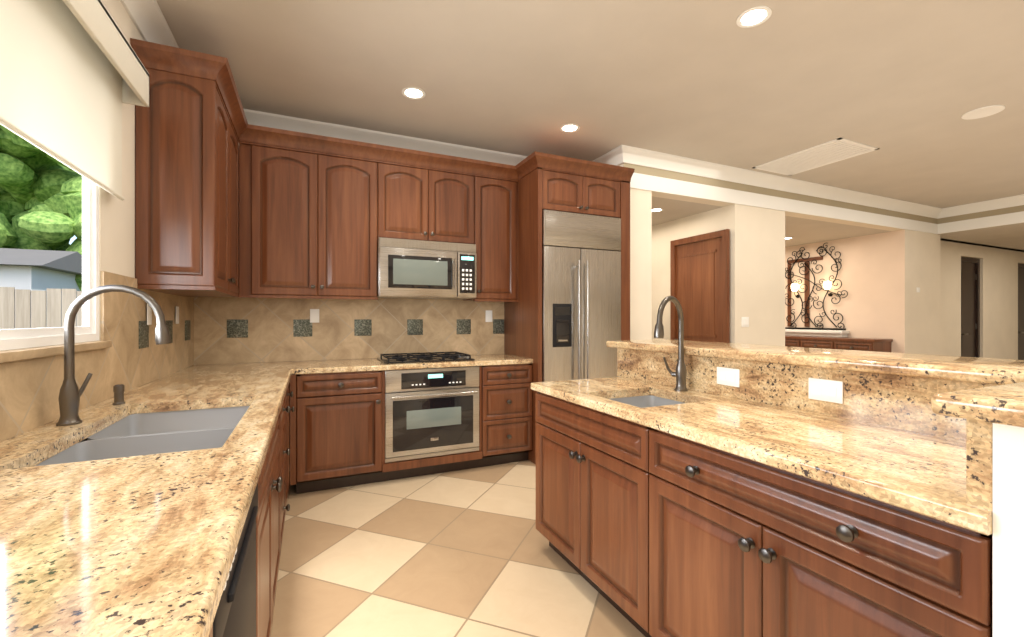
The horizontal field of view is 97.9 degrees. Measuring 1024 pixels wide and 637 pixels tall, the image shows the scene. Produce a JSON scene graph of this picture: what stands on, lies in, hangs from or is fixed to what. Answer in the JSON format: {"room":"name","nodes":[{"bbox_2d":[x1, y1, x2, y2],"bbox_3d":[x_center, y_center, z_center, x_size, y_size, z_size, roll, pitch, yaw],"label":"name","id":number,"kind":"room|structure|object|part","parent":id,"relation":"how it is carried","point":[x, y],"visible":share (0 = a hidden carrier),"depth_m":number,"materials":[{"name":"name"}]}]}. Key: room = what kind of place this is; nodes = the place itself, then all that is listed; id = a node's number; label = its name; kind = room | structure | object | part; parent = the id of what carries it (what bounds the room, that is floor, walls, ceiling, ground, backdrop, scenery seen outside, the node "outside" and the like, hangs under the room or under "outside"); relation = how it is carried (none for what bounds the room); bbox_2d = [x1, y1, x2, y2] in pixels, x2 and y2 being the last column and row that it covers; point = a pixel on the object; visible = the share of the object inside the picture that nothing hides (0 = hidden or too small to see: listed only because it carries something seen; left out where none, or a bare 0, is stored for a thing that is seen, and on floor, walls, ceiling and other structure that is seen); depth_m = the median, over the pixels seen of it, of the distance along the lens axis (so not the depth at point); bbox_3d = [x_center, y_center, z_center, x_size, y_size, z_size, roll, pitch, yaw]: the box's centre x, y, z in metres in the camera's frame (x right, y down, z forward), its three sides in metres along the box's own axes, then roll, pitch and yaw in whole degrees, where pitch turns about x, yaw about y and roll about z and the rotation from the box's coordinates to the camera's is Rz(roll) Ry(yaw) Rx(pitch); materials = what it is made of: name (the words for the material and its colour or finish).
{"room":"kitchen","nodes":[
{"label":"kitchen","id":0,"kind":"room"},
{"bbox_2d":[271,460,644,636],"bbox_3d":[4.693,1.330,5.096,14.700,0.120,10.900,0,0,-24],"label":"floor","id":1,"kind":"structure","parent":0,"point":[459,553],"depth_m":2.27,"materials":[{"name":"tile"}]},
{"bbox_2d":[80,382,294,636],"bbox_3d":[-1.269,0.833,1.752,0.674,0.873,4.040,0,0,-24],"label":"base cabinet","id":2,"kind":"object","parent":1,"relation":"on","point":[273,481],"visible":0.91,"depth_m":1.64,"materials":[{"name":"brown wood"}]},
{"bbox_2d":[0,354,532,636],"bbox_3d":[-0.435,0.475,2.131,2.608,0.240,4.040,0,0,-24],"label":"countertop","id":3,"kind":"structure","parent":2,"relation":"on","point":[134,528],"depth_m":0.88,"materials":[{"name":"stone"}]},
{"bbox_2d":[56,285,170,425],"bbox_3d":[-1.386,0.118,1.572,0.310,0.471,0.112,0,0,-24],"label":"faucet","id":4,"kind":"object","parent":3,"relation":"on","point":[70,394],"visible":1,"depth_m":1.50,"materials":[{"name":"grey metal"}]},
{"bbox_2d":[113,384,124,404],"bbox_3d":[-1.631,0.314,1.851,0.040,0.080,0.040,0,0,-24],"label":"soap dispenser","id":5,"kind":"object","parent":3,"relation":"on","point":[118,389],"visible":1,"depth_m":1.84,"materials":[{"name":"grey metal"}]},
{"bbox_2d":[377,352,474,363],"bbox_3d":[-0.751,0.332,3.854,0.740,0.045,0.480,0,0,-24],"label":"gas cooktop","id":6,"kind":"object","parent":3,"relation":"in","point":[426,356],"visible":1,"depth_m":3.74,"materials":[{"name":"black metal"}]},
{"bbox_2d":[213,482,257,636],"bbox_3d":[-0.827,0.834,0.811,0.604,0.870,0.594,0,0,-24],"label":"dishwasher","id":7,"kind":"object","parent":1,"relation":"on","point":[235,616],"visible":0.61,"depth_m":0.93,"materials":[{"name":"black metal"}]},
{"bbox_2d":[130,38,634,463],"bbox_3d":[-0.547,-0.068,3.575,3.598,2.674,1.316,0,0,-24],"label":"upper cabinet","id":8,"kind":"object","parent":1,"relation":"on","point":[273,212],"visible":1,"depth_m":3.45,"materials":[{"name":"brown wood"}]},
{"bbox_2d":[377,237,475,299],"bbox_3d":[-0.770,-0.422,3.951,0.839,0.480,0.447,0,0,-24],"label":"microwave","id":9,"kind":"object","parent":8,"relation":"attached to","point":[406,269],"visible":0.99,"depth_m":3.77,"materials":[{"name":"silver metal"}]},
{"bbox_2d":[290,363,531,493],"bbox_3d":[-0.811,0.833,3.797,1.912,0.873,0.674,0,0,-24],"label":"base cabinet","id":10,"kind":"object","parent":1,"relation":"on","point":[337,421],"visible":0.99,"depth_m":3.35,"materials":[{"name":"brown wood"}]},
{"bbox_2d":[385,366,478,462],"bbox_3d":[-0.729,0.753,3.806,0.764,0.704,0.647,0,0,-24],"label":"built-in oven","id":11,"kind":"object","parent":10,"relation":"in","point":[430,412],"visible":0.98,"depth_m":3.55,"materials":[{"name":"silver metal"}]},
{"bbox_2d":[542,210,620,381],"bbox_3d":[0.509,0.165,4.322,0.830,2.209,0.791,0,0,-24],"label":"refrigerator","id":12,"kind":"object","parent":1,"relation":"on","point":[581,254],"visible":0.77,"depth_m":3.98,"materials":[{"name":"silver metal"}]},
{"bbox_2d":[536,391,992,636],"bbox_3d":[0.761,0.833,1.766,0.654,0.873,1.822,0,0,-24],"label":"base cabinet","id":13,"kind":"object","parent":1,"relation":"on","point":[683,537],"visible":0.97,"depth_m":1.31,"materials":[{"name":"brown wood"}]},
{"bbox_2d":[785,335,892,351],"bbox_3d":[5.013,0.785,7.141,0.528,0.970,1.580,0,0,-24],"label":"sideboard","id":14,"kind":"object","parent":1,"relation":"on","point":[844,343],"visible":0.12,"depth_m":6.73,"materials":[{"name":"brown wood"}]},
{"bbox_2d":[785,329,848,336],"bbox_3d":[5.031,0.242,7.512,0.200,0.105,1.080,0,0,-24],"label":"ledge shelf","id":15,"kind":"object","parent":14,"relation":"on","point":[794,332],"visible":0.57,"depth_m":7.32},
{"bbox_2d":[993,423,1023,636],"bbox_3d":[0.879,0.725,1.742,0.760,1.089,2.045,0,0,-24],"label":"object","id":16,"kind":"object","parent":1,"relation":"on","point":[1008,441],"visible":0.02,"depth_m":0.80,"materials":[{"name":"white paint"}]},
{"bbox_2d":[531,339,1023,534],"bbox_3d":[0.975,0.362,1.796,1.140,0.445,2.145,0,0,-24],"label":"island countertop","id":17,"kind":"structure","parent":16,"relation":"attached to","point":[912,432],"depth_m":1.41,"materials":[{"name":"stone"}]},
{"bbox_2d":[654,296,687,390],"bbox_3d":[0.738,0.123,2.147,0.280,0.462,0.110,0,0,-42],"label":"island faucet","id":18,"kind":"object","parent":17,"relation":"on","point":[680,373],"visible":1,"depth_m":2.18,"materials":[{"name":"grey metal"}]},
{"bbox_2d":[717,367,739,386],"bbox_3d":[0.983,0.264,2.022,0.007,0.080,0.116,0,0,-24],"label":"outlet plates","id":19,"kind":"object","parent":17,"relation":"attached to","point":[725,376],"depth_m":2.02,"materials":[{"name":"white plastic"}]},
{"bbox_2d":[809,378,842,403],"bbox_3d":[1.156,0.264,1.641,0.007,0.080,0.115,0,0,-24],"label":"outlet plates","id":20,"kind":"object","parent":17,"relation":"attached to","point":[826,390],"depth_m":1.64,"materials":[{"name":"white plastic"}]},
{"bbox_2d":[2,0,1023,470],"bbox_3d":[4.693,-0.185,5.096,14.700,2.910,10.900,0,0,-24],"label":"wall","id":21,"kind":"structure","parent":0,"point":[881,274],"depth_m":6.42,"materials":[{"name":"paint"}]},
{"bbox_2d":[0,176,98,350],"bbox_3d":[-1.479,-0.482,1.212,0.045,1.153,1.528,0,0,-24],"label":"window","id":22,"kind":"structure","parent":21,"relation":"in","point":[10,339],"depth_m":1.85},
{"bbox_3d":[-1.479,-0.482,1.212,0.045,1.153,1.528,0,0,-24],"label":"frame","id":23,"kind":"part","parent":22,"relation":"part of","materials":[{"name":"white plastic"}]},
{"bbox_2d":[0,341,111,362],"bbox_3d":[-1.441,0.111,1.229,0.038,0.029,1.570,0,0,-24],"label":"window sill","id":24,"kind":"structure","parent":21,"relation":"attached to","point":[21,354],"depth_m":1.46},
{"bbox_2d":[63,0,149,106],"bbox_3d":[-1.405,-1.080,1.268,0.130,0.160,1.810,0,0,-24],"label":"blind valance","id":25,"kind":"object","parent":21,"relation":"attached to","point":[92,15],"depth_m":1.75,"materials":[{"name":"beige wood"}]},
{"bbox_2d":[0,0,124,200],"bbox_3d":[-1.418,-0.848,1.261,0.060,0.623,1.690,0,0,-24],"label":"roller blind","id":26,"kind":"object","parent":25,"relation":"hanging from","point":[60,93],"depth_m":1.53,"materials":[{"name":"beige fabric"}]},
{"bbox_2d":[0,271,503,441],"bbox_3d":[-0.435,0.075,2.131,2.608,0.560,4.040,0,0,-24],"label":"tile backsplash","id":27,"kind":"structure","parent":21,"relation":"attached to","point":[202,330],"depth_m":3.52,"materials":[{"name":"beige tile"}]},
{"bbox_2d":[121,0,1023,233],"bbox_3d":[3.260,-1.460,2.326,9.500,0.360,6.740,0,0,-24],"label":"trim","id":28,"kind":"structure","parent":21,"relation":"attached to","point":[655,171],"depth_m":4.85,"materials":[{"name":"white paint"}]},
{"bbox_2d":[791,284,798,297],"label":"lights","id":29,"kind":"object","parent":21,"relation":"attached to","point":[794,287],"depth_m":7.74,"materials":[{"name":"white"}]},
{"bbox_2d":[787,256,822,326],"bbox_3d":[5.051,-0.450,7.696,0.012,1.180,0.600,0,0,-24],"label":"wall mirror","id":30,"kind":"object","parent":21,"relation":"attached to","point":[807,276],"visible":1,"depth_m":7.68,"materials":[{"name":"brown wood"}]},
{"bbox_2d":[785,243,847,329],"bbox_3d":[5.088,-0.528,7.531,0.080,1.444,1.053,0,0,-24],"label":"wall art","id":31,"kind":"object","parent":21,"relation":"attached to","point":[825,249],"visible":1,"depth_m":7.52,"materials":[{"name":"black metal"}]},
{"bbox_2d":[823,281,831,295],"label":"lights","id":32,"kind":"object","parent":21,"relation":"attached to","point":[826,284],"depth_m":7.25,"materials":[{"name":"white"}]},
{"bbox_2d":[741,287,919,326],"bbox_3d":[4.294,-0.179,5.788,3.765,0.552,0.008,0,0,-24],"label":"switch plates","id":33,"kind":"object","parent":21,"relation":"attached to","point":[744,320],"visible":1,"depth_m":5.03,"materials":[{"name":"white plastic"}]},
{"bbox_2d":[670,229,1023,359],"bbox_3d":[6.202,0.105,7.176,8.827,2.330,0.860,0,0,-24],"label":"doors","id":34,"kind":"structure","parent":21,"relation":"in","point":[699,264],"depth_m":5.49,"materials":[{"name":"brown wood"}]},
{"bbox_2d":[156,0,1023,251],"bbox_3d":[4.693,-1.520,5.096,14.700,0.480,10.900,0,0,-24],"label":"ceiling","id":35,"kind":"structure","parent":0,"point":[898,78],"depth_m":3.05,"materials":[{"name":"paint"}]},
{"label":"outside","id":36,"kind":"structure","parent":0,"visible":0},
{"bbox_3d":[-23.164,1.595,0.465,39.840,0.050,60.000,0,0,-24],"label":"ground","id":37,"kind":"structure","parent":36,"visible":0},
{"bbox_2d":[0,124,81,328],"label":"window","id":38,"kind":"structure","parent":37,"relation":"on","point":[41,196],"depth_m":8.19,"materials":[{"name":"glass"}]}
]}

